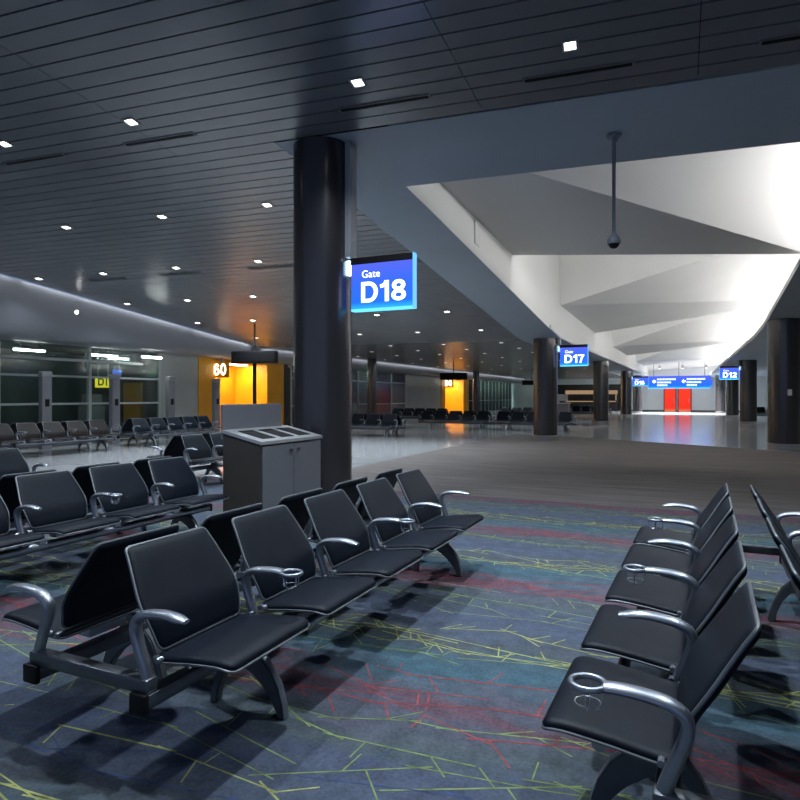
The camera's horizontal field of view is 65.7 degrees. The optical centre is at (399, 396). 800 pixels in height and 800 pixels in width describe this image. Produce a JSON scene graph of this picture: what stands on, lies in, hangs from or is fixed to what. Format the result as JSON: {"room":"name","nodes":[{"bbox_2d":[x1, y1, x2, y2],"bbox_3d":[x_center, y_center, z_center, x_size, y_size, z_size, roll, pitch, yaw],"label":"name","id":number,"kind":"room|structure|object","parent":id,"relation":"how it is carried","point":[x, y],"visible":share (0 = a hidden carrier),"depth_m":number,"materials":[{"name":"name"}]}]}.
{"room":"airport terminal","nodes":[
{"label":"airport terminal","id":0,"kind":"room"},
{"bbox_2d":[0,339,160,442],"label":"window","id":1,"kind":"structure","parent":0,"point":[14,389],"depth_m":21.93,"materials":[{"name":"clear glass"}]},
{"bbox_2d":[12,341,45,351],"bbox_3d":[-10.747,-1.460,17.993,0.120,0.260,0.950,0,0,24],"label":"lamp","id":2,"kind":"object","parent":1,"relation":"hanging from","point":[20,348],"visible":0.96,"depth_m":17.91,"materials":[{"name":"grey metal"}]},
{"bbox_2d":[13,348,44,351],"bbox_3d":[-10.747,-1.355,17.993,0.100,0.050,0.910,0,0,24],"label":"diffuser","id":3,"kind":"object","parent":2,"relation":"attached to","point":[20,349],"depth_m":17.99,"materials":[{"name":"white plastic"}]},
{"bbox_2d":[95,378,108,387],"bbox_3d":[-9.753,-0.940,20.426,0.088,1.260,0.623,0,0,24],"label":"sign","id":4,"kind":"object","parent":1,"relation":"hanging from","point":[99,383],"visible":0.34,"depth_m":20.30,"materials":[{"name":"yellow plastic"}]},
{"bbox_2d":[92,348,117,356],"bbox_3d":[-9.697,-1.460,20.317,0.120,0.260,1.050,0,0,24],"label":"lamp","id":5,"kind":"object","parent":1,"relation":"hanging from","point":[93,353],"visible":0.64,"depth_m":20.30,"materials":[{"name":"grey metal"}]},
{"bbox_2d":[92,354,117,356],"bbox_3d":[-9.697,-1.355,20.317,0.100,0.050,1.010,0,0,24],"label":"diffuser","id":6,"kind":"object","parent":5,"relation":"attached to","point":[105,355],"depth_m":20.36,"materials":[{"name":"white plastic"}]},
{"bbox_2d":[113,357,120,374],"bbox_3d":[-9.431,-0.980,20.663,0.080,0.660,0.300,0,0,24],"label":"sign","id":7,"kind":"object","parent":1,"relation":"hanging from","point":[114,370],"visible":0.6,"depth_m":20.63,"materials":[{"name":"blue plastic"}]},
{"bbox_2d":[123,383,142,433],"bbox_3d":[-10.150,0.433,23.566,0.900,1.950,0.100,0,0,24],"label":"door","id":8,"kind":"structure","parent":1,"relation":"in","point":[132,392],"depth_m":23.51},
{"bbox_2d":[157,353,197,436],"bbox_3d":[-8.032,-0.065,22.473,0.140,2.950,1.850,0,0,24],"label":"wall","id":9,"kind":"structure","parent":0,"point":[184,369],"depth_m":22.56,"materials":[{"name":"grey paint"}]},
{"bbox_2d":[0,275,525,382],"bbox_3d":[-1.506,-2.897,34.969,1.570,2.893,69.500,0,0,24],"label":"wall","id":10,"kind":"structure","parent":0,"point":[29,312],"depth_m":17.83,"materials":[{"name":"grey paint"}]},
{"bbox_2d":[73,309,78,314],"bbox_3d":[-8.825,-2.310,16.879,0.100,0.168,0.170,0,0,26],"label":"lamp","id":11,"kind":"object","parent":10,"relation":"attached to","point":[75,311],"visible":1,"depth_m":16.84,"materials":[{"name":"grey metal"}]},
{"bbox_2d":[141,351,161,358],"bbox_3d":[-8.118,-1.395,20.290,0.120,0.250,0.800,0,0,24],"label":"lamp","id":12,"kind":"object","parent":10,"relation":"hanging from","point":[156,356],"visible":0.95,"depth_m":20.23,"materials":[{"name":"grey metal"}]},
{"bbox_2d":[142,356,161,358],"bbox_3d":[-8.118,-1.295,20.290,0.100,0.050,0.760,0,0,24],"label":"diffuser","id":13,"kind":"object","parent":12,"relation":"attached to","point":[156,357],"depth_m":20.29,"materials":[{"name":"white plastic"}]},
{"bbox_2d":[290,365,405,426],"bbox_3d":[-2.370,-0.040,34.865,0.100,2.900,13.300,0,0,24],"label":"window","id":14,"kind":"structure","parent":10,"relation":"in","point":[391,388],"depth_m":37.51,"materials":[{"name":"clear glass"}]},
{"bbox_2d":[468,380,511,411],"bbox_3d":[8.867,-0.040,59.746,0.100,2.900,14.900,0,0,24],"label":"window","id":15,"kind":"structure","parent":10,"relation":"in","point":[493,396],"depth_m":59.60,"materials":[{"name":"clear glass"}]},
{"bbox_2d":[284,364,289,425],"bbox_3d":[-5.254,-0.065,28.625,0.140,2.950,0.550,0,0,24],"label":"wall","id":16,"kind":"structure","parent":0,"point":[286,368],"depth_m":28.52,"materials":[{"name":"grey paint"}]},
{"bbox_2d":[279,125,388,141],"bbox_3d":[6.978,-5.940,31.851,28.500,0.100,72.200,0,0,24],"label":"roof","id":17,"kind":"structure","parent":0,"point":[382,125],"depth_m":13.81,"materials":[{"name":"black metal"}]},
{"bbox_2d":[0,0,799,378],"bbox_3d":[9.917,-3.740,31.046,22.080,3.700,74.978,0,0,24],"label":"ceiling","id":18,"kind":"structure","parent":0,"point":[246,77],"depth_m":7.63,"materials":[{"name":"grey metal"}]},
{"bbox_2d":[0,140,13,147],"bbox_3d":[-5.369,-3.436,8.422,0.160,0.031,0.161,0,0,19],"label":"recessed light","id":19,"kind":"object","parent":18,"relation":"in","point":[3,143],"visible":1,"depth_m":8.42,"materials":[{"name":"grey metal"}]},
{"bbox_2d":[2,153,66,165],"bbox_3d":[-5.221,-3.389,8.847,1.120,0.021,0.091,0,0,19],"label":"ceiling vent","id":20,"kind":"object","parent":18,"relation":"in","point":[58,155],"visible":1,"depth_m":8.84,"materials":[{"name":"black metal"}]},
{"bbox_2d":[59,225,72,229],"bbox_3d":[-6.205,-3.153,11.529,0.160,0.031,0.161,0,0,19],"label":"recessed light","id":21,"kind":"object","parent":18,"relation":"in","point":[66,227],"visible":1,"depth_m":11.52,"materials":[{"name":"grey metal"}]},
{"bbox_2d":[88,277,127,281],"bbox_3d":[-7.064,-2.838,14.970,1.120,0.021,0.091,0,0,19],"label":"ceiling vent","id":22,"kind":"object","parent":18,"relation":"in","point":[122,277],"visible":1,"depth_m":14.97,"materials":[{"name":"black metal"}]},
{"bbox_2d":[121,117,140,126],"bbox_3d":[-3.358,-3.436,7.748,0.160,0.031,0.161,0,0,19],"label":"recessed light","id":23,"kind":"object","parent":18,"relation":"in","point":[131,122],"visible":1,"depth_m":7.74,"materials":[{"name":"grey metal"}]},
{"bbox_2d":[122,132,196,146],"bbox_3d":[-3.172,-3.389,8.161,1.120,0.021,0.091,0,0,19],"label":"ceiling vent","id":24,"kind":"object","parent":18,"relation":"in","point":[188,134],"visible":1,"depth_m":8.15,"materials":[{"name":"black metal"}]},
{"bbox_2d":[155,214,167,218],"bbox_3d":[-4.165,-3.153,10.845,0.160,0.031,0.161,0,0,19],"label":"recessed light","id":25,"kind":"object","parent":18,"relation":"in","point":[161,216],"visible":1,"depth_m":10.82,"materials":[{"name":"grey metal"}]},
{"bbox_2d":[160,272,201,275],"bbox_3d":[-5.063,-2.838,14.300,1.120,0.021,0.091,0,0,19],"label":"ceiling vent","id":26,"kind":"object","parent":18,"relation":"in","point":[187,272],"visible":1,"depth_m":14.29,"materials":[{"name":"black metal"}]},
{"bbox_2d":[231,324,277,403],"bbox_3d":[-4.575,-0.449,19.510,1.500,3.715,0.244,0,0,12],"label":"display","id":27,"kind":"object","parent":18,"relation":"hanging from","point":[237,357],"visible":0.83,"depth_m":19.44,"materials":[{"name":"black plastic"}]},
{"bbox_2d":[260,202,273,207],"bbox_3d":[-2.183,-3.153,10.181,0.160,0.031,0.161,0,0,19],"label":"recessed light","id":28,"kind":"object","parent":18,"relation":"in","point":[267,204],"visible":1,"depth_m":10.16,"materials":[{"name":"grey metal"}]},
{"bbox_2d":[247,264,292,269],"bbox_3d":[-2.824,-2.838,13.549,1.120,0.021,0.091,0,0,19],"label":"ceiling vent","id":29,"kind":"object","parent":18,"relation":"in","point":[292,264],"visible":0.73,"depth_m":13.54,"materials":[{"name":"black metal"}]},
{"bbox_2d":[348,77,366,88],"bbox_3d":[-0.461,-3.436,6.777,0.160,0.031,0.161,0,0,19],"label":"recessed light","id":30,"kind":"object","parent":18,"relation":"in","point":[355,82],"visible":1,"depth_m":6.77,"materials":[{"name":"grey metal"}]},
{"bbox_2d":[338,93,430,112],"bbox_3d":[-0.190,-3.389,7.161,1.120,0.021,0.091,0,0,19],"label":"ceiling vent","id":31,"kind":"object","parent":18,"relation":"in","point":[423,96],"visible":1,"depth_m":7.15,"materials":[{"name":"black metal"}]},
{"bbox_2d":[440,363,466,379],"bbox_3d":[2.982,-1.425,34.421,1.500,0.930,0.244,0,0,12],"label":"display","id":32,"kind":"object","parent":18,"relation":"hanging from","point":[443,376],"visible":0.94,"depth_m":34.32,"materials":[{"name":"black plastic"}]},
{"bbox_2d":[522,374,532,384],"bbox_3d":[10.604,-1.425,49.962,1.500,0.930,0.244,0,0,12],"label":"display","id":33,"kind":"object","parent":18,"relation":"hanging from","point":[524,382],"visible":0.62,"depth_m":49.93,"materials":[{"name":"black plastic"}]},
{"bbox_2d":[561,38,578,52],"bbox_3d":[1.664,-3.436,6.065,0.160,0.031,0.161,0,0,19],"label":"recessed light","id":34,"kind":"object","parent":18,"relation":"in","point":[570,45],"visible":1,"depth_m":6.05,"materials":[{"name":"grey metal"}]},
{"bbox_2d":[522,60,634,83],"bbox_3d":[1.850,-3.389,6.477,1.120,0.021,0.091,0,0,19],"label":"ceiling vent","id":35,"kind":"object","parent":18,"relation":"in","point":[627,64],"visible":1,"depth_m":6.47,"materials":[{"name":"black metal"}]},
{"bbox_2d":[607,132,620,248],"bbox_3d":[2.650,-2.542,7.680,0.170,1.411,0.170,0,0,24],"label":"dome camera","id":36,"kind":"object","parent":18,"relation":"hanging from","point":[614,240],"visible":1,"depth_m":7.66,"materials":[{"name":"black plastic"}]},
{"bbox_2d":[758,33,799,46],"bbox_3d":[3.975,-3.389,5.765,1.120,0.021,0.091,0,0,19],"label":"ceiling vent","id":37,"kind":"object","parent":18,"relation":"in","point":[795,37],"visible":1,"depth_m":5.89,"materials":[{"name":"black metal"}]},
{"bbox_2d":[0,471,799,799],"bbox_3d":[-0.535,1.406,2.946,17.600,0.007,11.930,0,0,24],"label":"floor","id":38,"kind":"structure","parent":0,"point":[432,683],"depth_m":2.88,"materials":[{"name":"blue carpet"}]},
{"bbox_2d":[0,447,49,476],"bbox_3d":[-5.276,1.005,6.053,1.310,0.798,3.346,0,0,24],"label":"seating","id":39,"kind":"object","parent":38,"relation":"on","point":[12,461],"visible":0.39,"depth_m":7.27,"materials":[{"name":"leather"}]},
{"bbox_2d":[0,456,228,560],"bbox_3d":[-2.925,1.005,4.991,1.310,0.798,3.346,0,0,24],"label":"seating","id":40,"kind":"object","parent":38,"relation":"on","point":[54,503],"visible":1,"depth_m":5.16,"materials":[{"name":"leather"}]},
{"bbox_2d":[146,432,222,483],"bbox_3d":[-2.918,1.008,11.275,1.310,0.798,3.346,0,0,24],"label":"seating","id":41,"kind":"object","parent":38,"relation":"on","point":[204,448],"visible":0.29,"depth_m":10.07,"materials":[{"name":"leather"}]},
{"bbox_2d":[2,468,483,719],"bbox_3d":[-0.547,1.005,3.928,1.310,0.798,3.346,0,0,25],"label":"seating","id":42,"kind":"object","parent":38,"relation":"on","point":[185,588],"visible":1,"depth_m":2.83,"materials":[{"name":"leather"}]},
{"bbox_2d":[221,404,321,511],"bbox_3d":[-1.399,0.744,6.974,0.570,1.330,1.184,0,0,24],"label":"trash bin","id":43,"kind":"object","parent":38,"relation":"on","point":[266,461],"visible":0.8,"depth_m":6.62,"materials":[{"name":"metal"}]},
{"bbox_2d":[293,136,351,493],"bbox_3d":[-1.035,-0.963,8.302,0.800,4.732,0.800,0,0,24],"label":"round column","id":44,"kind":"structure","parent":38,"relation":"on","point":[322,314],"depth_m":7.96,"materials":[{"name":"metal"}]},
{"bbox_2d":[345,140,416,312],"bbox_3d":[-0.247,-2.227,7.946,0.959,2.234,0.180,0,0,24],"label":"gate sign","id":45,"kind":"object","parent":44,"relation":"attached to","point":[382,282],"visible":1,"depth_m":7.95,"materials":[{"name":"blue plastic"}]},
{"bbox_2d":[346,261,350,275],"bbox_3d":[-0.655,-1.685,8.130,0.063,0.180,0.100,0,0,24],"label":"lamp","id":46,"kind":"object","parent":45,"relation":"attached to","point":[348,263],"depth_m":8.08,"materials":[{"name":"white plastic"}]},
{"bbox_2d":[541,483,799,799],"bbox_3d":[1.697,1.005,2.981,1.310,0.798,3.363,0,0,26],"label":"seating","id":47,"kind":"object","parent":38,"relation":"on","point":[650,721],"visible":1,"depth_m":2.18,"materials":[{"name":"leather"}]},
{"bbox_2d":[10,410,799,517],"bbox_3d":[6.872,1.468,31.131,27.900,0.125,70.400,0,0,24],"label":"floor","id":48,"kind":"structure","parent":0,"point":[641,474],"depth_m":13.94,"materials":[{"name":"grey tile"}]},
{"bbox_2d":[38,371,51,449],"bbox_3d":[-9.566,0.358,16.719,0.200,2.100,0.300,0,0,24],"label":"pylon","id":49,"kind":"object","parent":48,"relation":"on","point":[45,377],"visible":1,"depth_m":16.64,"materials":[{"name":"grey metal"}]},
{"bbox_2d":[0,420,119,450],"bbox_3d":[-8.671,1.009,15.300,1.310,0.798,3.346,0,0,24],"label":"seating","id":50,"kind":"object","parent":48,"relation":"on","point":[28,433],"visible":0.98,"depth_m":15.20,"materials":[{"name":"leather"}]},
{"bbox_2d":[78,394,104,437],"bbox_3d":[-10.695,0.658,21.508,0.600,1.500,0.600,0,0,24],"label":"kiosk","id":51,"kind":"object","parent":48,"relation":"on","point":[98,412],"visible":0.48,"depth_m":21.33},
{"bbox_2d":[109,374,120,443],"bbox_3d":[-8.640,0.358,18.770,0.200,2.100,0.300,0,0,24],"label":"pylon","id":52,"kind":"object","parent":48,"relation":"on","point":[114,379],"visible":1,"depth_m":18.67,"materials":[{"name":"grey metal"}]},
{"bbox_2d":[113,416,220,445],"bbox_3d":[-7.025,1.009,18.945,1.310,0.798,3.346,0,0,24],"label":"seating","id":53,"kind":"object","parent":48,"relation":"on","point":[156,426],"visible":0.99,"depth_m":18.34,"materials":[{"name":"leather"}]},
{"bbox_2d":[165,376,174,438],"bbox_3d":[-7.714,0.358,20.820,0.200,2.100,0.300,0,0,24],"label":"pylon","id":54,"kind":"object","parent":48,"relation":"on","point":[170,380],"visible":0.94,"depth_m":20.72,"materials":[{"name":"grey metal"}]},
{"bbox_2d":[211,378,220,431],"bbox_3d":[-6.788,0.358,22.871,0.200,2.100,0.300,0,0,24],"label":"pylon","id":55,"kind":"object","parent":48,"relation":"on","point":[215,381],"visible":0.82,"depth_m":22.78,"materials":[{"name":"grey metal"}]},
{"bbox_2d":[198,357,289,428],"bbox_3d":[-6.889,-0.050,25.989,2.550,2.920,5.500,0,0,24],"label":"gate alcove","id":56,"kind":"object","parent":48,"relation":"on","point":[236,384],"visible":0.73,"depth_m":27.29,"materials":[{"name":"yellow paint"}]},
{"bbox_2d":[367,359,376,415],"bbox_3d":[-1.399,-0.254,30.916,0.484,3.313,0.484,0,0,24],"label":"round column","id":57,"kind":"structure","parent":48,"relation":"on","point":[371,363],"depth_m":30.73,"materials":[{"name":"paint"}]},
{"bbox_2d":[352,413,405,436],"bbox_3d":[-1.483,1.009,22.834,3.346,0.798,1.310,0,0,24],"label":"seating","id":58,"kind":"object","parent":48,"relation":"on","point":[387,422],"visible":0.62,"depth_m":22.31,"materials":[{"name":"leather"}]},
{"bbox_2d":[389,408,449,423],"bbox_3d":[1.085,1.009,33.744,3.346,0.798,1.310,0,0,24],"label":"seating","id":59,"kind":"object","parent":48,"relation":"on","point":[410,413],"visible":0.54,"depth_m":33.69,"materials":[{"name":"leather"}]},
{"bbox_2d":[441,380,467,412],"bbox_3d":[4.018,-0.050,50.140,2.550,2.920,6.500,0,0,24],"label":"gate alcove","id":60,"kind":"object","parent":48,"relation":"on","point":[454,393],"visible":0.38,"depth_m":51.99,"materials":[{"name":"yellow paint"}]},
{"bbox_2d":[418,410,494,429],"bbox_3d":[2.490,1.009,27.623,3.346,0.798,1.310,0,0,24],"label":"seating","id":61,"kind":"object","parent":48,"relation":"on","point":[456,417],"visible":1,"depth_m":27.35,"materials":[{"name":"leather"}]},
{"bbox_2d":[473,372,478,412],"bbox_3d":[5.689,-0.254,46.368,0.484,3.313,0.484,0,0,24],"label":"round column","id":62,"kind":"structure","parent":48,"relation":"on","point":[475,374],"depth_m":46.15,"materials":[{"name":"metal"}]},
{"bbox_2d":[498,407,532,414],"bbox_3d":[7.550,1.009,36.640,3.346,0.798,1.310,0,0,24],"label":"seating","id":63,"kind":"object","parent":48,"relation":"on","point":[526,409],"visible":0.2,"depth_m":36.74,"materials":[{"name":"leather"}]},
{"bbox_2d":[494,411,575,431],"bbox_3d":[5.680,1.009,26.183,3.346,0.798,1.310,0,0,24],"label":"seating","id":64,"kind":"object","parent":48,"relation":"on","point":[503,417],"visible":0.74,"depth_m":26.11,"materials":[{"name":"leather"}]},
{"bbox_2d":[533,338,557,439],"bbox_3d":[4.804,-0.256,20.478,0.800,3.319,0.800,0,0,24],"label":"round column","id":65,"kind":"structure","parent":48,"relation":"on","point":[545,350],"depth_m":20.15,"materials":[{"name":"paint"}]},
{"bbox_2d":[557,338,587,365],"bbox_3d":[5.610,-1.465,20.114,0.959,0.931,0.180,0,0,24],"label":"gate sign","id":66,"kind":"object","parent":65,"relation":"attached to","point":[570,355],"visible":1,"depth_m":20.05,"materials":[{"name":"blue plastic"}]},
{"bbox_2d":[558,394,570,423],"bbox_3d":[8.452,0.633,33.050,1.200,1.550,0.680,0,0,24],"label":"podium","id":67,"kind":"object","parent":48,"relation":"on","point":[562,407],"visible":0.45,"depth_m":32.74,"materials":[{"name":"grey"}]},
{"bbox_2d":[558,394,567,402],"bbox_3d":[8.428,0.083,32.996,1.000,0.450,0.080,0,0,24],"label":"monitor","id":68,"kind":"object","parent":67,"relation":"on","point":[561,397],"depth_m":32.86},
{"bbox_2d":[570,406,611,413],"bbox_3d":[13.053,1.009,43.481,3.346,0.798,1.310,0,0,24],"label":"seating","id":69,"kind":"object","parent":48,"relation":"on","point":[575,409],"visible":0.59,"depth_m":43.28,"materials":[{"name":"leather"}]},
{"bbox_2d":[565,390,617,410],"bbox_3d":[19.707,0.358,64.045,5.200,2.100,0.640,0,0,24],"label":"counter","id":70,"kind":"object","parent":48,"relation":"on","point":[613,404],"depth_m":64.09,"materials":[{"name":"laminate"}]},
{"bbox_2d":[565,400,617,410],"bbox_3d":[19.715,0.858,64.063,5.200,1.100,0.600,0,0,24],"label":"countertop","id":71,"kind":"structure","parent":70,"relation":"on","point":[613,406],"depth_m":63.85,"materials":[{"name":"laminate"}]},
{"bbox_2d":[593,361,608,423],"bbox_3d":[10.588,-0.254,32.678,0.800,3.313,0.800,0,0,24],"label":"round column","id":72,"kind":"structure","parent":48,"relation":"on","point":[600,368],"depth_m":32.35,"materials":[{"name":"metal"}]},
{"bbox_2d":[620,371,631,416],"bbox_3d":[16.356,-0.254,44.842,0.800,3.313,0.800,0,0,24],"label":"round column","id":73,"kind":"structure","parent":48,"relation":"on","point":[625,376],"depth_m":44.51,"materials":[{"name":"metal"}]},
{"bbox_2d":[632,371,648,385],"bbox_3d":[17.217,-1.350,44.454,1.139,1.140,0.180,0,0,24],"label":"gate sign","id":74,"kind":"object","parent":73,"relation":"attached to","point":[637,380],"visible":1,"depth_m":44.40,"materials":[{"name":"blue plastic"}]},
{"bbox_2d":[632,375,641,412],"bbox_3d":[20.773,-0.254,54.259,0.800,3.313,0.800,0,0,24],"label":"round column","id":75,"kind":"structure","parent":48,"relation":"on","point":[637,390],"depth_m":53.93,"materials":[{"name":"metal"}]},
{"bbox_2d":[715,375,725,412],"bbox_3d":[27.817,-0.254,53.821,0.800,3.313,0.800,0,0,24],"label":"round column","id":76,"kind":"structure","parent":48,"relation":"on","point":[719,384],"depth_m":53.51,"materials":[{"name":"metal"}]},
{"bbox_2d":[726,380,738,416],"bbox_3d":[22.970,-0.254,42.843,0.800,3.313,0.800,0,0,24],"label":"round column","id":77,"kind":"structure","parent":48,"relation":"on","point":[732,386],"depth_m":42.53,"materials":[{"name":"metal"}]},
{"bbox_2d":[739,360,756,424],"bbox_3d":[17.898,-0.254,31.857,0.800,3.313,0.800,0,0,24],"label":"round column","id":78,"kind":"structure","parent":48,"relation":"on","point":[748,368],"depth_m":31.54,"materials":[{"name":"metal"}]},
{"bbox_2d":[719,360,740,379],"bbox_3d":[17.037,-1.410,32.026,0.959,1.020,0.180,0,0,24],"label":"gate sign","id":79,"kind":"object","parent":78,"relation":"attached to","point":[725,372],"visible":0.99,"depth_m":31.99,"materials":[{"name":"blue plastic"}]},
{"bbox_2d":[757,407,766,415],"bbox_3d":[23.055,1.009,38.416,3.346,0.798,1.310,0,0,24],"label":"seating","id":80,"kind":"object","parent":48,"relation":"on","point":[761,411],"visible":0.18,"depth_m":38.42,"materials":[{"name":"leather"}]},
{"bbox_2d":[767,318,799,449],"bbox_3d":[10.408,-0.346,16.802,0.800,3.498,0.808,0,0,24],"label":"round column","id":81,"kind":"structure","parent":48,"relation":"on","point":[783,334],"depth_m":16.48,"materials":[{"name":"paint"}]},
{"bbox_2d":[406,375,440,409],"bbox_3d":[1.671,-0.065,43.958,0.140,2.950,6.500,0,0,24],"label":"wall","id":82,"kind":"structure","parent":0,"point":[424,392],"depth_m":43.76,"materials":[{"name":"grey paint"}]},
{"bbox_2d":[407,183,651,375],"bbox_3d":[12.508,-3.740,35.468,0.129,3.700,57.869,0,0,26],"label":"wall","id":83,"kind":"structure","parent":0,"point":[534,279],"depth_m":16.30,"materials":[{"name":"white paint"}]},
{"bbox_2d":[474,218,479,246],"bbox_3d":[1.550,-3.290,12.412,0.022,0.500,0.320,0,0,24],"label":"air vent","id":84,"kind":"object","parent":83,"relation":"in","point":[476,222],"visible":1,"depth_m":12.36,"materials":[{"name":"white metal"}]},
{"bbox_2d":[550,325,649,375],"bbox_3d":[14.809,-2.041,40.160,0.108,0.303,47.419,0,0,26],"label":"trim","id":85,"kind":"structure","parent":83,"relation":"attached to","point":[552,328],"depth_m":26.48,"materials":[{"name":"white paint"}]},
{"bbox_2d":[558,384,619,410],"bbox_3d":[19.965,-0.090,64.252,7.400,3.000,1.250,0,0,24],"label":"wall","id":86,"kind":"structure","parent":0,"point":[561,388],"depth_m":65.04,"materials":[{"name":"brown wood"}]},
{"bbox_2d":[389,83,799,371],"bbox_3d":[15.605,-3.850,33.825,8.600,2.720,59.500,0,0,24],"label":"ceiling","id":87,"kind":"structure","parent":0,"point":[753,192],"depth_m":12.52,"materials":[{"name":"white paint"}]},
{"bbox_2d":[648,361,710,388],"bbox_3d":[21.535,-1.685,47.880,4.400,2.050,0.220,0,0,24],"label":"directional sign","id":88,"kind":"object","parent":87,"relation":"hanging from","point":[655,382],"visible":0.98,"depth_m":47.79,"materials":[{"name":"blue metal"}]},
{"bbox_2d":[512,365,765,410],"bbox_3d":[22.922,-2.090,62.176,23.800,7.000,0.200,0,0,24],"label":"wall","id":89,"kind":"structure","parent":0,"point":[522,395],"depth_m":60.76,"materials":[{"name":"white paint"}]},
{"bbox_2d":[664,388,675,411],"bbox_3d":[26.317,0.183,60.435,1.140,2.450,0.140,0,0,24],"label":"door","id":90,"kind":"structure","parent":89,"relation":"in","point":[669,394],"depth_m":60.40,"materials":[{"name":"metal"}]},
{"bbox_2d":[678,388,691,411],"bbox_3d":[27.501,0.183,59.900,1.220,2.450,0.140,0,0,24],"label":"door","id":91,"kind":"structure","parent":89,"relation":"in","point":[684,394],"depth_m":59.87,"materials":[{"name":"metal"}]},
{"bbox_2d":[632,410,739,411],"bbox_3d":[28.366,1.340,59.591,11.650,0.140,0.030,0,0,24],"label":"baseboard","id":92,"kind":"structure","parent":89,"relation":"attached to","point":[632,410],"depth_m":59.49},
{"bbox_2d":[709,258,799,374],"bbox_3d":[18.647,-3.740,33.023,2.506,3.700,57.258,0,0,24],"label":"wall","id":93,"kind":"structure","parent":0,"point":[798,262],"depth_m":16.66,"materials":[{"name":"white paint"}]},
{"bbox_2d":[766,376,766,409],"bbox_3d":[19.412,-1.590,25.248,0.200,6.000,70.000,0,0,24],"label":"wall","id":94,"kind":"structure","parent":0,"point":[766,376],"depth_m":56.62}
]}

